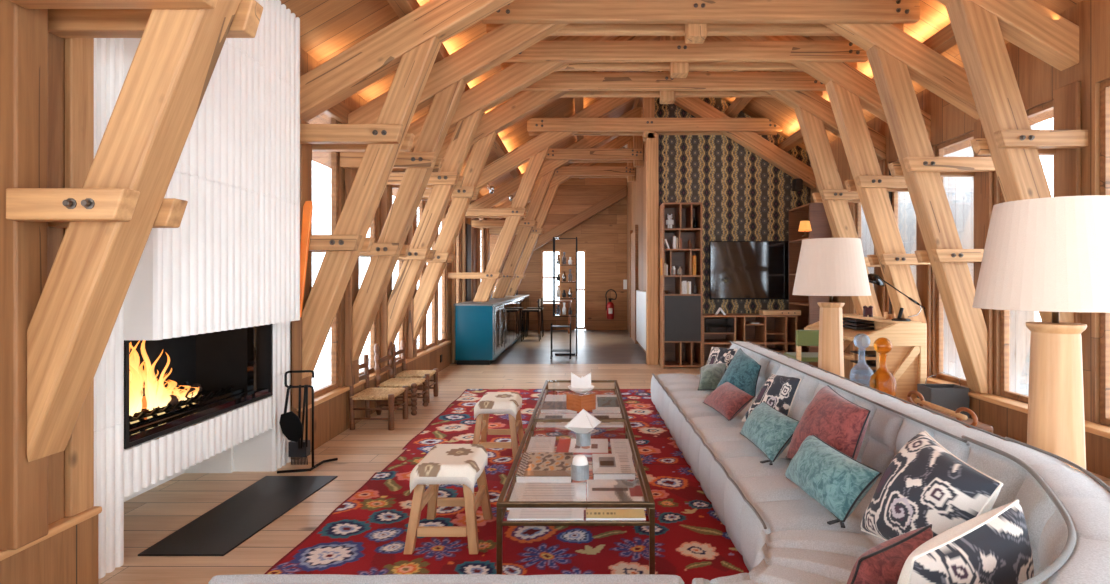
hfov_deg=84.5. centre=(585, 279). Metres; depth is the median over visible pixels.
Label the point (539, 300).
bar chair
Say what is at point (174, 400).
log
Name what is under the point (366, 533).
patterned rug
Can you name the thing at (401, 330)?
window
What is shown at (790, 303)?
shelf
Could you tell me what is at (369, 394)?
chair
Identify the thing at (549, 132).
truss
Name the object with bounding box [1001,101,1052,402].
window
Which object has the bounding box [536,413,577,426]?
book
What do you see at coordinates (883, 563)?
cushion
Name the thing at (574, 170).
truss
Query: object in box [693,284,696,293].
bottle
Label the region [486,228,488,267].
stud
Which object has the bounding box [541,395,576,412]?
book
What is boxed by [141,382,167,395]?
log
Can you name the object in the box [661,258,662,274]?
book
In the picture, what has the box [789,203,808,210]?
shelf
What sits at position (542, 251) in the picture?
kitchen window
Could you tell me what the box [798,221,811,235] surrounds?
wall lamp
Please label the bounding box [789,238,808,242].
shelf
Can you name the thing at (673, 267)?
jar
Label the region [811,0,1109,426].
wall
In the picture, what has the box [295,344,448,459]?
wall paneling
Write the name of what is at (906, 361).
writing desk
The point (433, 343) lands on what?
window
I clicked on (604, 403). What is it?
book
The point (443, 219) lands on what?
window
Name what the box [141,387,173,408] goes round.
log
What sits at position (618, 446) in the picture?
book
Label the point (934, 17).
ceiling
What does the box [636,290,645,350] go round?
radiator
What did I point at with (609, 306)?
fire extinguisher
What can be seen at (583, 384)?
folded napkin
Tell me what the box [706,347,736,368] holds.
cushion
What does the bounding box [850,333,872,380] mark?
glass bottle
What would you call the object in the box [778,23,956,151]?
trim
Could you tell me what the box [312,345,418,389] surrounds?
ground
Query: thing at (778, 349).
shelf
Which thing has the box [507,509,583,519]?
book
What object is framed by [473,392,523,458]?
stool
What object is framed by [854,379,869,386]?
tray
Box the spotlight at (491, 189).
[488,186,494,193]
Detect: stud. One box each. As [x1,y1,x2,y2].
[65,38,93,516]
[452,241,455,362]
[462,218,465,301]
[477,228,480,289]
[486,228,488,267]
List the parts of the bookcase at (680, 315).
panel, shelf, shelf, shelf, shelf, shelf, door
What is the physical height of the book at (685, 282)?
0.190 m
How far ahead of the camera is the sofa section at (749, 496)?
3.03 m
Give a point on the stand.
(294, 371)
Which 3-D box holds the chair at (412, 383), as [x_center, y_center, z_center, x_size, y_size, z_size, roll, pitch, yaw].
[-1.763,0.920,5.840,0.404,0.661,0.458,0,0,0]
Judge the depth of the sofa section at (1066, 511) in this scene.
1.89 m
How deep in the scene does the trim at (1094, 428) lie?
4.75 m
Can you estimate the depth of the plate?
3.20 m
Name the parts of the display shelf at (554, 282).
post, post, post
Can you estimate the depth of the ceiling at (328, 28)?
4.64 m
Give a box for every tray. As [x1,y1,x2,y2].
[850,351,875,356]
[850,360,875,366]
[850,370,875,376]
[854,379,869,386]
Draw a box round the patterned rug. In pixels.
[265,389,748,583]
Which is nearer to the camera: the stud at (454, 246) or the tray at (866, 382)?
the tray at (866, 382)
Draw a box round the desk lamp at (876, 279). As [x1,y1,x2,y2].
[867,273,924,320]
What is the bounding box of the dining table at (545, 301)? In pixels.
[537,300,571,333]
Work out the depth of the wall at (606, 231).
15.20 m
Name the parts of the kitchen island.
wine cooler door, handle, wine cooler door, handle, door, door, door, door, door, door, door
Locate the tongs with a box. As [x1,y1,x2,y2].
[300,385,307,448]
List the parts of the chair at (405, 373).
post, post, seat rail, rush seat, leg, leg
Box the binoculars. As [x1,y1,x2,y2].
[863,305,872,316]
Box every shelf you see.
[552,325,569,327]
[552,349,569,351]
[553,237,576,355]
[704,332,733,333]
[704,339,795,343]
[767,330,784,334]
[767,347,784,351]
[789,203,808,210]
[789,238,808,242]
[789,302,808,305]
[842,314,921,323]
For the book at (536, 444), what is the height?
0.014 m
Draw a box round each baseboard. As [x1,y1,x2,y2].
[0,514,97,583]
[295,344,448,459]
[844,358,1109,478]
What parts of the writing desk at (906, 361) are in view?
panel, drawer, drawer, drawer, panel, panel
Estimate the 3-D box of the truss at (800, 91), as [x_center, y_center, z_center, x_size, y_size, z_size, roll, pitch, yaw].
[0.685,-1.079,6.953,5.550,4.056,0.354,0,0,0]
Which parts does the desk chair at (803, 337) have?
leg, seat, backrest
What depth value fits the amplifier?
8.62 m
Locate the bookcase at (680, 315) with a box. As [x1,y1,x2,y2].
[659,203,701,368]
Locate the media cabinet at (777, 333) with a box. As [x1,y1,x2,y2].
[702,313,797,365]
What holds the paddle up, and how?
attached to the fireplace
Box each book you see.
[507,483,585,509]
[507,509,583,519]
[516,452,572,482]
[526,437,555,451]
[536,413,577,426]
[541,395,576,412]
[556,438,607,457]
[586,509,645,519]
[587,480,645,509]
[590,413,623,426]
[592,454,635,479]
[593,395,619,412]
[610,439,631,455]
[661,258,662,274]
[672,236,675,248]
[684,281,686,293]
[691,256,695,274]
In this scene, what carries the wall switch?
attached to the wall at (606, 231)
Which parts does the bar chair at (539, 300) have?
seat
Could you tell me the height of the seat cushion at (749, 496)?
0.270 m
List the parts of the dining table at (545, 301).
leg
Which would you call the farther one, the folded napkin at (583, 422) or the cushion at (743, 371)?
the cushion at (743, 371)
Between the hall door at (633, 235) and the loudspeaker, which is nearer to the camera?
the loudspeaker
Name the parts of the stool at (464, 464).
leg, leg, seat, seat, leg, leg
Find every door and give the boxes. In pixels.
[575,250,585,328]
[630,225,637,343]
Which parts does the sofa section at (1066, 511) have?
backrest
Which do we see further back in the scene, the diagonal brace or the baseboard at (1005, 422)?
the diagonal brace
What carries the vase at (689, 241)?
on the bookcase at (680, 315)
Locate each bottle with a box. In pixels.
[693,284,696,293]
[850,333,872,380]
[869,337,895,396]
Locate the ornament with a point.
(719, 309)
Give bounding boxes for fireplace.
[94,0,299,578]
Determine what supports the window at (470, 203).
in the wall at (56, 44)
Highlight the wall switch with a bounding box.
[623,280,626,288]
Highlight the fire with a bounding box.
[129,340,198,415]
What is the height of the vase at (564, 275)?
0.160 m
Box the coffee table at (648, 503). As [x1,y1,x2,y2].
[497,380,654,574]
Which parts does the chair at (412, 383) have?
post, post, rush seat, seat rail, leg, leg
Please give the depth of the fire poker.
3.98 m
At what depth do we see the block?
6.24 m
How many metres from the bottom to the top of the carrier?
0.512 m
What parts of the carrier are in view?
handle, rod, handle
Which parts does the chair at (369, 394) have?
post, post, seat rail, rush seat, leg, leg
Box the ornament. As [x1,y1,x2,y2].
[715,308,725,314]
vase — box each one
[556,285,559,296]
[562,271,565,280]
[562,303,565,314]
[688,238,691,248]
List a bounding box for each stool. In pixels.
[403,444,492,553]
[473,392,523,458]
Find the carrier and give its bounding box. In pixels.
[907,390,992,432]
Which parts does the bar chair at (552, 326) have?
post, post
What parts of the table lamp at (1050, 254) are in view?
lamp shade, stem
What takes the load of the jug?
on the bookcase at (680, 315)
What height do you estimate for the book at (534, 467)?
0.042 m
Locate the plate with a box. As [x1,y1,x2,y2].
[138,476,337,555]
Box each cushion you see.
[651,373,880,571]
[692,529,884,583]
[698,363,726,390]
[703,382,753,420]
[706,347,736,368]
[717,348,760,396]
[740,402,798,464]
[742,374,800,421]
[785,385,870,459]
[785,435,881,527]
[847,524,932,583]
[861,431,1002,540]
[897,499,1033,583]
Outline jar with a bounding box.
[672,266,675,274]
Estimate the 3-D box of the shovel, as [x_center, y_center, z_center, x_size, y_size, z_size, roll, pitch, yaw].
[-1.917,0.870,3.966,0.143,0.379,0.040,0,0,-11]
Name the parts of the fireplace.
panel, firebox rail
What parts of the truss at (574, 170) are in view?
post, king post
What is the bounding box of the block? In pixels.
[884,312,891,318]
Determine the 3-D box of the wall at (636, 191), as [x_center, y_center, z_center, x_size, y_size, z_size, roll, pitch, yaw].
[1.080,-0.700,12.275,0.120,3.900,5.850,0,0,0]
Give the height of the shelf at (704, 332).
0.016 m
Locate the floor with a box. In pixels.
[98,329,1109,583]
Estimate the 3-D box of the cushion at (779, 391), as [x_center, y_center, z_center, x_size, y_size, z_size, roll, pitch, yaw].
[1.132,0.739,3.769,0.254,0.308,0.336,0,0,-14]
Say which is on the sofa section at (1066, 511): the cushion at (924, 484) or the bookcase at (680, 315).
the cushion at (924, 484)
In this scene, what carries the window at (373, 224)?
in the wall at (56, 44)
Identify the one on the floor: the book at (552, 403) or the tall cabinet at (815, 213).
the tall cabinet at (815, 213)
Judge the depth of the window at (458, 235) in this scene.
9.80 m
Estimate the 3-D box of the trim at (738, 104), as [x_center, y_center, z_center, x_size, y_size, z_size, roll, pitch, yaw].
[2.150,-2.473,6.500,0.130,0.120,17.400,0,0,0]
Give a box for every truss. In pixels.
[0,0,262,549]
[292,0,1087,408]
[340,0,995,393]
[380,36,930,376]
[407,36,888,357]
[448,98,815,301]
[469,107,642,297]
[487,136,635,295]
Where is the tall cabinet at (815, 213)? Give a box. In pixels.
[789,203,831,367]
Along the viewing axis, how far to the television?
9.10 m
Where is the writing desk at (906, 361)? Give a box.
[804,314,926,403]
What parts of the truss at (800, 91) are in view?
wall post, post, king post, post, wall post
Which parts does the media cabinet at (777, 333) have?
panel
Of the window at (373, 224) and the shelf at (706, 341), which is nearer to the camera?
the window at (373, 224)
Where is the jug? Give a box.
[677,266,681,274]
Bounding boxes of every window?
[314,112,337,397]
[359,213,375,375]
[396,260,403,360]
[417,200,422,352]
[427,237,435,348]
[439,214,444,343]
[456,230,459,302]
[470,203,471,300]
[481,218,483,279]
[541,250,560,304]
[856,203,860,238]
[892,160,899,317]
[936,131,973,385]
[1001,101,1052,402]
[1100,79,1109,425]
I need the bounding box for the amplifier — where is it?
[704,317,733,332]
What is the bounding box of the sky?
[861,123,1038,395]
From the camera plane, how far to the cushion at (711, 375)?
5.04 m
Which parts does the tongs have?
leg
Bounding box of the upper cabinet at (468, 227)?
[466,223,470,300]
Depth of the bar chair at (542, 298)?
13.34 m
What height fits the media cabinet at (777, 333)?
0.750 m
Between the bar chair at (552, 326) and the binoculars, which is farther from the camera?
the bar chair at (552, 326)
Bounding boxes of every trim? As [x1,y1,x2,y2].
[0,506,101,560]
[297,341,450,410]
[300,73,353,123]
[387,0,521,177]
[574,98,584,178]
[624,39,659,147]
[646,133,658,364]
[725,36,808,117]
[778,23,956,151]
[807,346,1109,438]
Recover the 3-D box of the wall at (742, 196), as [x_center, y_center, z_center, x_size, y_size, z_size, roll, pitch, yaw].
[2.170,-1.069,9.180,2.420,4.638,0.001,0,0,0]
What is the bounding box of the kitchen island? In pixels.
[454,295,528,364]
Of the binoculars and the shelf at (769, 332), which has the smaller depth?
the binoculars
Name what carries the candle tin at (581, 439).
on the coffee table at (648, 503)
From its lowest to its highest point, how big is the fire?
0.411 m
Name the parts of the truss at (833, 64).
wall post, post, king post, post, wall post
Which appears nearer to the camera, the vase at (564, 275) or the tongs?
the tongs
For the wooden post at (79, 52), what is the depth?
2.40 m
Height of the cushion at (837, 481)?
0.235 m
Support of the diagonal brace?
attached to the wall at (606, 231)
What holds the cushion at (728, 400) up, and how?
on the sofa section at (749, 496)
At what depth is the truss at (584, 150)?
10.78 m
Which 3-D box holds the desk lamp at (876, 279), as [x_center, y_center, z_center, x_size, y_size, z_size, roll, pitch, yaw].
[3.010,0.167,5.983,0.632,0.466,0.233,0,0,0]
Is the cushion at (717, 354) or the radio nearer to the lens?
the cushion at (717, 354)
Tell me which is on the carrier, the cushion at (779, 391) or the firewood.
the firewood
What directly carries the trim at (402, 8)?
attached to the wall at (56, 44)
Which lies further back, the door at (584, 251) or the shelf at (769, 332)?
the door at (584, 251)
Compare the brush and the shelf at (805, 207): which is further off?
the shelf at (805, 207)
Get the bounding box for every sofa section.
[208,574,683,583]
[651,341,1010,571]
[692,435,1109,583]
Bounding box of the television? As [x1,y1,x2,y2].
[709,241,788,298]
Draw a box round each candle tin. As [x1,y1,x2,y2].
[571,463,588,480]
[576,432,590,445]
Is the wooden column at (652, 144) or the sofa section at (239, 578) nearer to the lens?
the sofa section at (239, 578)
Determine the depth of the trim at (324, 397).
5.24 m
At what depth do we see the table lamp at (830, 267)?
4.46 m
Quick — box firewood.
[923,406,992,432]
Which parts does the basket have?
handle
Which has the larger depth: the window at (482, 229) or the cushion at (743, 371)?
the window at (482, 229)
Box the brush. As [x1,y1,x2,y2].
[288,440,309,464]
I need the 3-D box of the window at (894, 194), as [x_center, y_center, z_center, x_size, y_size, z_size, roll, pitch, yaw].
[3.433,-0.180,6.520,0.045,2.260,0.560,0,0,0]
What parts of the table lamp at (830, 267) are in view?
lamp shade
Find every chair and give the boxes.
[348,354,407,429]
[374,341,427,415]
[392,340,437,402]
[521,299,540,340]
[526,297,543,336]
[550,323,570,358]
[784,330,818,362]
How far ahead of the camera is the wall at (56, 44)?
2.35 m
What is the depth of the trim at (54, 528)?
2.31 m
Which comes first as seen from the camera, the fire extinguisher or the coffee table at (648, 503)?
the coffee table at (648, 503)
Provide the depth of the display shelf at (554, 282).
9.99 m
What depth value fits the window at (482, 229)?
12.15 m
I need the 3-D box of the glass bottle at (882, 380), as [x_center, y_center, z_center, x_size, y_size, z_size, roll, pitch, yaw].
[1.800,0.584,3.700,0.146,0.471,0.146,0,0,0]
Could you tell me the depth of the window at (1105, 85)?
4.01 m
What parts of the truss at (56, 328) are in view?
wall post, post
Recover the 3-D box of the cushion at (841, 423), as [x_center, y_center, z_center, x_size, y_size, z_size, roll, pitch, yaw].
[1.132,0.720,2.907,0.272,0.347,0.576,0,0,0]
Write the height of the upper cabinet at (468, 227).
1.275 m
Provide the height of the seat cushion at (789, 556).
0.275 m
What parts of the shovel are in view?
handle, blade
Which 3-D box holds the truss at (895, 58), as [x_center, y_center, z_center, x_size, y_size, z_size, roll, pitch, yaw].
[0.685,-1.079,5.153,5.550,4.056,0.354,0,0,0]
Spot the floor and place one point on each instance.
(151, 516)
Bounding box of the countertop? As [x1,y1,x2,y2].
[454,295,528,305]
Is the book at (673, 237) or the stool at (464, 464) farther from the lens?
the book at (673, 237)
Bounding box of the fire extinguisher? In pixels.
[605,289,616,318]
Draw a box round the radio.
[759,310,800,314]
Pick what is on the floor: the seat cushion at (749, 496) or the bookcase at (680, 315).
the bookcase at (680, 315)
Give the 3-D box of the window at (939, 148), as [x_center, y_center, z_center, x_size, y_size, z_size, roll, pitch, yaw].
[3.433,-0.180,5.630,0.045,2.260,0.620,0,0,0]
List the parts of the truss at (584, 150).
post, king post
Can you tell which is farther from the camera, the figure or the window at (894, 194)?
the figure
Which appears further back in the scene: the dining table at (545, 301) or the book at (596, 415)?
the dining table at (545, 301)
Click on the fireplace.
(218, 292)
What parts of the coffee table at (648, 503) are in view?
leg, leg, frame, shelf frame, leg, leg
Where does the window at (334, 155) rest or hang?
in the wall at (56, 44)
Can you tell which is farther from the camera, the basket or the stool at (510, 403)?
the basket
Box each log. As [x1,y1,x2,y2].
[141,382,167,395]
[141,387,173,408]
[167,383,201,405]
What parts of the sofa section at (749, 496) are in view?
backrest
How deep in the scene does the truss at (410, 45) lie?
4.18 m
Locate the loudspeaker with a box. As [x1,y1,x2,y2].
[792,178,802,190]
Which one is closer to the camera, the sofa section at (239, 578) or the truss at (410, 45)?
the sofa section at (239, 578)
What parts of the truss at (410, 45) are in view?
wall post, post, post, wall post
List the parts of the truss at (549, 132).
post, king post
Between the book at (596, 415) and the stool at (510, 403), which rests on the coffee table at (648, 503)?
the book at (596, 415)
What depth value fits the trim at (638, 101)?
10.61 m
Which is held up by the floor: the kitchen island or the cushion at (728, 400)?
the kitchen island
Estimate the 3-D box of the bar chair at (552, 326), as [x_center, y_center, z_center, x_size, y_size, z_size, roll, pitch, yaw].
[-0.400,0.970,9.750,0.320,0.559,0.289,0,0,0]
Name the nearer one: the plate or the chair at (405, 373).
the plate
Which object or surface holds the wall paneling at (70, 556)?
attached to the wall at (56, 44)
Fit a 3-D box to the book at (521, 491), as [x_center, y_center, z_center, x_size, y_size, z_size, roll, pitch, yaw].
[-0.172,0.997,2.822,0.345,0.012,0.325,0,0,0]
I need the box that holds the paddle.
[300,201,312,316]
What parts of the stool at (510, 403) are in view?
leg, leg, seat, seat, leg, leg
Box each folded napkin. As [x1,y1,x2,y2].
[565,409,600,433]
[568,373,593,392]
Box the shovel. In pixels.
[279,385,302,441]
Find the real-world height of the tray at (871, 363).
0.015 m
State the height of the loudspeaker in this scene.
0.161 m
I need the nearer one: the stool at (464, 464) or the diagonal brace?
the stool at (464, 464)
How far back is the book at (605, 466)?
3.15 m
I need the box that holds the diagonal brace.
[504,186,626,265]
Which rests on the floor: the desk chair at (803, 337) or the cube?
the desk chair at (803, 337)
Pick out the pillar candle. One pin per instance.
(578, 460)
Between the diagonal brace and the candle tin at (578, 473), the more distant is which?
the diagonal brace
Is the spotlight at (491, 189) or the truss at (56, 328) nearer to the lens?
the truss at (56, 328)
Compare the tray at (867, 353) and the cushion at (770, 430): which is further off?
the tray at (867, 353)
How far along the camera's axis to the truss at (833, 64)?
5.98 m
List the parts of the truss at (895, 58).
wall post, post, king post, post, wall post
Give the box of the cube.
[566,392,595,411]
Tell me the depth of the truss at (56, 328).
2.10 m
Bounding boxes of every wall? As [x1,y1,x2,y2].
[48,32,504,524]
[490,163,626,329]
[627,141,645,352]
[655,71,810,312]
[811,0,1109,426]
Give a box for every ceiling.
[280,0,642,219]
[689,0,1082,155]
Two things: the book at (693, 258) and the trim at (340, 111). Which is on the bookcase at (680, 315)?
the book at (693, 258)
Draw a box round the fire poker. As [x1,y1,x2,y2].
[298,385,300,448]
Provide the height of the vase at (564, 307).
0.200 m
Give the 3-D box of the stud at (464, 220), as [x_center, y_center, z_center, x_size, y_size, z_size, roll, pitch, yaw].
[-1.995,0.085,9.960,0.050,2.330,0.120,0,0,0]
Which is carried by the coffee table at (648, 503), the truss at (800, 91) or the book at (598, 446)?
the book at (598, 446)
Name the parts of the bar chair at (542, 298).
seat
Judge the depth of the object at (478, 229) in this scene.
11.30 m
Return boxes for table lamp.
[792,238,870,378]
[972,195,1109,473]
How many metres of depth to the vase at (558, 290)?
10.15 m
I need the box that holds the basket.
[917,372,968,417]
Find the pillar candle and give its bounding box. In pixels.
[572,454,587,465]
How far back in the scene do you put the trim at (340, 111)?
4.93 m
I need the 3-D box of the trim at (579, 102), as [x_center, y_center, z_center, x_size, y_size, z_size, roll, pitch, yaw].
[-0.100,-2.574,6.500,0.130,0.120,17.400,0,0,0]
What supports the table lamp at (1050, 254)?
on the console table
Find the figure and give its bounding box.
[666,214,673,227]
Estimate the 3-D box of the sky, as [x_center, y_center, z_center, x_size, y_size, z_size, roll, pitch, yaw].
[4.875,-0.350,10.300,0.050,5.200,7.400,0,0,0]
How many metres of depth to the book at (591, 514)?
2.58 m
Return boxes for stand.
[277,370,337,473]
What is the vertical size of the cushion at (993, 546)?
0.327 m
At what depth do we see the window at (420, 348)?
7.62 m
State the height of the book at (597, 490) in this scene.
0.012 m

